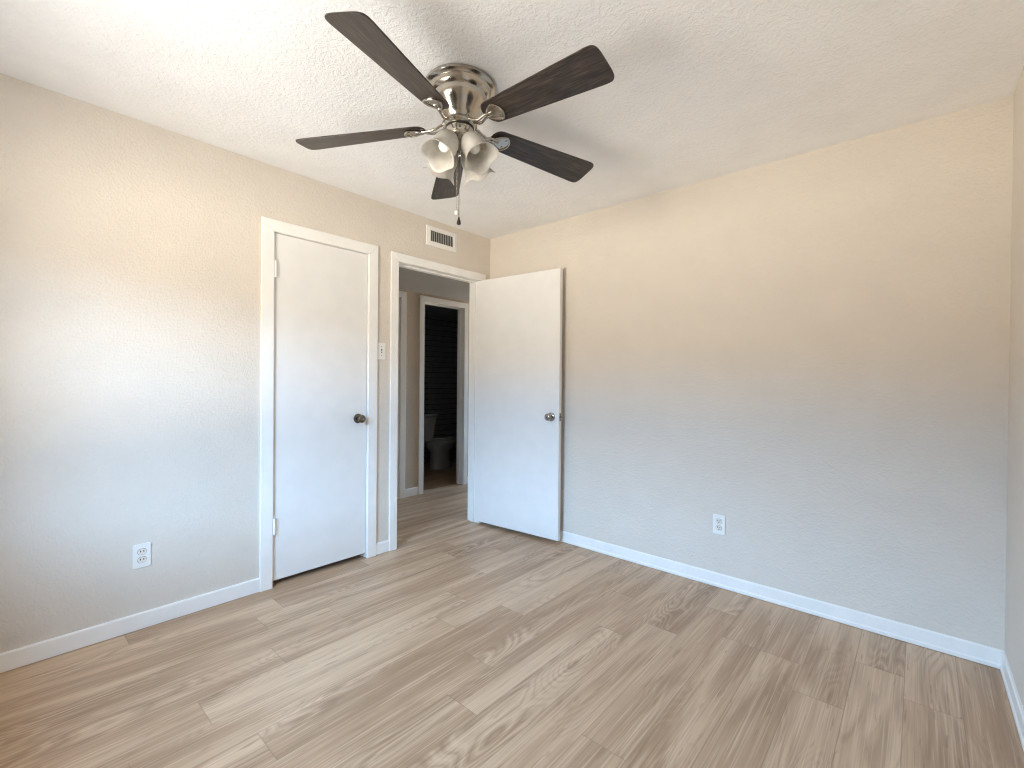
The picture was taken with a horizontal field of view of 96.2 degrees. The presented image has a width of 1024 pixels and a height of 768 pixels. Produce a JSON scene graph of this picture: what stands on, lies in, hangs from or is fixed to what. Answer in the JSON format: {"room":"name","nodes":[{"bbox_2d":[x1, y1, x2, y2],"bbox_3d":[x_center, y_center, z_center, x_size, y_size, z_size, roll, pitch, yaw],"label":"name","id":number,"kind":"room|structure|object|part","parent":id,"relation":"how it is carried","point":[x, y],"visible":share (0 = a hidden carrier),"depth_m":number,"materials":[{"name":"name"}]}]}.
{"room":"empty bedroom","nodes":[
{"label":"empty bedroom","id":0,"kind":"room"},
{"bbox_2d":[0,73,489,652],"bbox_3d":[-1.314,-0.038,2.820,0.110,2.440,3.240,1,1,41],"label":"wall","id":1,"kind":"structure","parent":0,"point":[130,248],"depth_m":2.18,"materials":[{"name":"beige paint"}]},
{"bbox_2d":[0,578,259,672],"bbox_3d":[-1.858,1.140,2.134,0.012,0.077,1.275,1,1,41],"label":"baseboard","id":2,"kind":"structure","parent":1,"relation":"attached to","point":[32,653],"depth_m":2.15,"materials":[{"name":"white paint"}]},
{"bbox_2d":[133,542,150,568],"bbox_3d":[-1.784,0.828,2.214,0.009,0.115,0.070,1,1,41],"label":"wall outlet","id":3,"kind":"object","parent":1,"relation":"attached to","point":[141,552],"visible":1,"depth_m":2.21,"materials":[{"name":"white plastic"}]},
{"bbox_2d":[137,556,146,562],"bbox_3d":[-1.782,0.847,2.212,0.004,0.029,0.035,1,1,41],"label":"receptacle","id":4,"kind":"object","parent":3,"relation":"attached to","point":[140,559],"depth_m":2.21,"materials":[{"name":"white plastic"}]},
{"bbox_2d":[137,548,146,554],"bbox_3d":[-1.783,0.808,2.213,0.001,0.029,0.035,1,1,41],"label":"receptacle","id":5,"kind":"object","parent":3,"relation":"attached to","point":[140,551],"depth_m":2.21,"materials":[{"name":"white plastic"}]},
{"bbox_2d":[259,216,377,591],"bbox_3d":[-1.219,0.117,2.918,0.126,2.130,0.746,1,1,41],"label":"trim","id":6,"kind":"structure","parent":1,"relation":"attached to","point":[269,227],"depth_m":2.65,"materials":[{"name":"white paint"}]},
{"bbox_2d":[273,233,366,580],"bbox_3d":[-1.176,0.137,2.878,0.102,2.024,0.604,1,1,41],"label":"door","id":7,"kind":"structure","parent":1,"relation":"in","point":[320,290],"depth_m":2.86,"materials":[{"name":"white paint"}]},
{"bbox_3d":[-1.006,0.230,3.047,0.065,0.064,0.064,1,1,41],"label":"knob","id":8,"kind":"part","parent":7,"relation":"part of","materials":[{"name":"silver metal"}]},
{"bbox_2d":[378,343,385,358],"bbox_3d":[-0.902,-0.229,3.184,0.020,0.115,0.066,1,1,41],"label":"light switch","id":9,"kind":"object","parent":1,"relation":"attached to","point":[381,346],"visible":1,"depth_m":3.19,"materials":[{"name":"white plastic"}]},
{"bbox_2d":[376,540,388,554],"bbox_3d":[-0.907,1.142,3.208,0.012,0.077,0.108,1,1,41],"label":"baseboard","id":10,"kind":"structure","parent":1,"relation":"attached to","point":[381,547],"depth_m":3.20,"materials":[{"name":"white paint"}]},
{"bbox_2d":[389,251,485,550],"bbox_3d":[-0.590,0.124,3.629,0.126,2.119,0.940,1,1,41],"label":"trim","id":11,"kind":"structure","parent":1,"relation":"attached to","point":[398,260],"depth_m":3.30,"materials":[{"name":"white paint"}]},
{"bbox_2d":[426,224,456,252],"bbox_3d":[-0.544,-1.131,3.579,0.012,0.150,0.304,1,1,41],"label":"air vent","id":12,"kind":"object","parent":1,"relation":"in","point":[436,237],"visible":1,"depth_m":3.57,"materials":[{"name":"white plastic"}]},
{"bbox_2d":[423,346,424,474],"bbox_3d":[-0.870,0.094,6.124,1.280,2.140,2.300,1,1,41],"label":"wall","id":13,"kind":"structure","parent":0,"point":[424,346],"depth_m":5.87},
{"bbox_2d":[399,289,468,488],"bbox_3d":[-0.601,0.101,5.379,0.110,2.140,3.660,1,1,41],"label":"wall","id":14,"kind":"structure","parent":0,"point":[413,298],"depth_m":4.80,"materials":[{"name":"beige paint"}]},
{"bbox_2d":[397,298,399,497],"bbox_3d":[-1.359,0.142,4.473,0.035,2.037,0.592,1,1,41],"label":"door","id":15,"kind":"structure","parent":14,"relation":"in","point":[399,298],"depth_m":4.68,"materials":[{"name":"white paint"}]},
{"bbox_2d":[398,291,406,498],"bbox_3d":[-1.378,0.112,4.490,0.126,2.116,0.730,1,1,41],"label":"trim","id":16,"kind":"structure","parent":14,"relation":"attached to","point":[402,295],"depth_m":4.69,"materials":[{"name":"white paint"}]},
{"bbox_2d":[405,487,418,496],"bbox_3d":[-1.049,1.127,4.799,0.012,0.082,0.169,1,1,41],"label":"baseboard","id":17,"kind":"structure","parent":14,"relation":"attached to","point":[413,491],"depth_m":4.79,"materials":[{"name":"white paint"}]},
{"bbox_2d":[418,295,468,494],"bbox_3d":[-0.792,0.116,5.151,0.126,2.110,0.695,1,1,41],"label":"trim","id":18,"kind":"structure","parent":14,"relation":"attached to","point":[463,308],"depth_m":5.33,"materials":[{"name":"white paint"}]},
{"bbox_2d":[399,267,469,319],"bbox_3d":[-0.693,-1.000,5.429,2.440,0.060,3.710,1,1,41],"label":"ceiling","id":19,"kind":"structure","parent":0,"point":[411,280],"depth_m":4.59,"materials":[{"name":"grey paint"}]},
{"bbox_2d":[424,316,457,463],"bbox_3d":[-1.371,0.086,6.568,0.060,2.140,2.300,1,1,41],"label":"wall","id":20,"kind":"structure","parent":0,"point":[441,334],"depth_m":6.88,"materials":[{"name":"black tile"}]},
{"bbox_2d":[0,459,1023,767],"bbox_3d":[-0.204,1.227,3.571,5.807,0.080,5.840,1,1,41],"label":"floor","id":21,"kind":"structure","parent":0,"point":[465,643],"depth_m":1.85,"materials":[{"name":"brown wood"}]},
{"bbox_2d":[424,412,456,469],"bbox_3d":[-1.046,0.774,6.298,0.430,0.775,0.718,1,1,41],"label":"toilet","id":22,"kind":"object","parent":21,"relation":"on","point":[439,446],"visible":0.8,"depth_m":6.22,"materials":[{"name":"ceramic"}]},
{"bbox_3d":[-1.210,0.591,6.110,0.407,0.340,0.207,1,1,41],"label":"tank","id":23,"kind":"part","parent":22,"relation":"part of","materials":[{"name":"ceramic"}]},
{"bbox_3d":[-1.206,0.402,6.111,0.430,0.033,0.225,1,1,41],"label":"tank lid","id":24,"kind":"part","parent":22,"relation":"part of","materials":[{"name":"ceramic"}]},
{"bbox_3d":[-0.981,0.964,6.375,0.370,0.395,0.500,1,1,41],"label":"bowl","id":25,"kind":"part","parent":22,"relation":"part of","materials":[{"name":"ceramic"}]},
{"bbox_3d":[-0.977,0.753,6.377,0.376,0.023,0.508,1,1,41],"label":"seat","id":26,"kind":"part","parent":22,"relation":"part of","materials":[{"name":"plastic"}]},
{"bbox_3d":[-0.977,0.727,6.376,0.372,0.024,0.506,1,1,41],"label":"seat lid","id":27,"kind":"part","parent":22,"relation":"part of","materials":[{"name":"plastic"}]},
{"bbox_2d":[0,0,1023,238],"bbox_3d":[-0.069,-1.290,1.793,3.307,0.100,3.350,1,1,41],"label":"ceiling","id":28,"kind":"structure","parent":0,"point":[700,90],"depth_m":1.84,"materials":[{"name":"paint"}]},
{"bbox_2d":[296,11,613,224],"bbox_3d":[-0.183,-0.952,1.891,1.280,0.578,1.333,1,1,41],"label":"ceiling fan","id":29,"kind":"object","parent":28,"relation":"hanging from","point":[460,93],"visible":1,"depth_m":1.82,"materials":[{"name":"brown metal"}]},
{"bbox_3d":[-0.632,-1.046,1.950,0.541,0.006,0.155,-5,13,4],"label":"blade","id":30,"kind":"part","parent":29,"relation":"part of","materials":[{"name":"brown wood"}]},
{"bbox_3d":[-0.376,-1.054,1.534,0.155,0.006,0.541,15,9,21],"label":"blade","id":31,"kind":"part","parent":29,"relation":"part of","materials":[{"name":"brown wood"}]},
{"bbox_3d":[-0.342,-1.066,1.929,0.130,0.034,0.044,-5,13,4],"label":"bracket arm","id":32,"kind":"part","parent":29,"relation":"part of","materials":[{"name":"silver metal"}]},
{"bbox_3d":[-0.273,-0.958,1.851,0.135,0.141,0.135,1,-35,38],"label":"lamp shade","id":33,"kind":"part","parent":29,"relation":"part of","materials":[{"name":"white glass"}]},
{"bbox_3d":[-0.288,-0.959,1.974,0.135,0.141,0.135,42,25,30],"label":"lamp shade","id":34,"kind":"part","parent":29,"relation":"part of","materials":[{"name":"white glass"}]},
{"bbox_3d":[-0.265,-0.977,1.861,0.049,0.084,0.049,1,-35,38],"label":"light bulb","id":35,"kind":"part","parent":29,"relation":"part of","materials":[{"name":"white glass"}]},
{"bbox_3d":[-0.266,-1.066,1.804,0.044,0.036,0.130,15,9,21],"label":"bracket arm","id":36,"kind":"part","parent":29,"relation":"part of","materials":[{"name":"silver metal"}]},
{"bbox_3d":[-0.317,-1.059,2.323,0.155,0.006,0.541,-13,0,-14],"label":"blade","id":37,"kind":"part","parent":29,"relation":"part of","materials":[{"name":"brown wood"}]},
{"bbox_3d":[-0.160,-0.976,1.873,0.049,0.084,0.049,-41,-24,31],"label":"light bulb","id":38,"kind":"part","parent":29,"relation":"part of","materials":[{"name":"white glass"}]},
{"bbox_3d":[-0.165,-0.958,1.988,0.135,0.141,0.135,1,35,38],"label":"lamp shade","id":39,"kind":"part","parent":29,"relation":"part of","materials":[{"name":"white glass"}]},
{"bbox_3d":[-0.151,-0.957,1.866,0.135,0.141,0.135,-41,-24,31],"label":"lamp shade","id":40,"kind":"part","parent":29,"relation":"part of","materials":[{"name":"white glass"}]},
{"bbox_3d":[-0.123,-1.065,1.838,0.130,0.036,0.044,5,-10,40],"label":"bracket arm","id":41,"kind":"part","parent":29,"relation":"part of","materials":[{"name":"silver metal"}]},
{"bbox_3d":[-0.112,-1.067,1.984,0.130,0.034,0.044,0,0,-32],"label":"bracket arm","id":42,"kind":"part","parent":29,"relation":"part of","materials":[{"name":"silver metal"}]},
{"bbox_3d":[0.136,-1.056,2.138,0.541,0.006,0.155,4,-15,-32],"label":"blade","id":43,"kind":"part","parent":29,"relation":"part of","materials":[{"name":"brown wood"}]},
{"bbox_3d":[0.099,-1.053,1.650,0.541,0.006,0.155,5,-10,40],"label":"blade","id":44,"kind":"part","parent":29,"relation":"part of","materials":[{"name":"brown wood"}]},
{"bbox_2d":[490,96,1013,650],"bbox_3d":[0.951,-0.019,3.052,3.197,2.440,0.110,1,1,41],"label":"wall","id":45,"kind":"structure","parent":0,"point":[809,352],"depth_m":2.42,"materials":[{"name":"beige paint"}]},
{"bbox_2d":[475,268,562,540],"bbox_3d":[0.026,0.149,3.637,0.826,2.020,0.144,1,0,36],"label":"door","id":46,"kind":"structure","parent":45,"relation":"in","point":[519,347],"depth_m":3.60,"materials":[{"name":"white paint"}]},
{"bbox_3d":[0.275,0.245,3.406,0.064,0.064,0.065,1,0,36],"label":"knob","id":47,"kind":"part","parent":46,"relation":"part of","materials":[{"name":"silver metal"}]},
{"bbox_2d":[713,514,724,534],"bbox_3d":[1.229,0.834,2.725,0.070,0.115,0.009,1,1,41],"label":"wall outlet","id":48,"kind":"object","parent":45,"relation":"attached to","point":[718,520],"visible":1,"depth_m":2.72,"materials":[{"name":"white plastic"}]},
{"bbox_2d":[559,530,1004,668],"bbox_3d":[0.941,1.159,2.977,3.087,0.079,0.014,1,1,41],"label":"baseboard","id":49,"kind":"structure","parent":45,"relation":"attached to","point":[972,651],"depth_m":2.41,"materials":[{"name":"white paint"}]},
{"bbox_2d":[1005,66,1023,708],"bbox_3d":[1.116,-0.002,0.743,0.110,2.440,3.350,1,1,41],"label":"wall","id":50,"kind":"structure","parent":0,"point":[1014,597],"depth_m":1.79,"materials":[{"name":"beige paint"}]},
{"bbox_2d":[1000,652,1023,750],"bbox_3d":[1.054,1.175,0.786,0.014,0.079,3.116,1,1,41],"label":"baseboard","id":51,"kind":"structure","parent":50,"relation":"attached to","point":[1010,686],"depth_m":1.71,"materials":[{"name":"white paint"}]}
]}

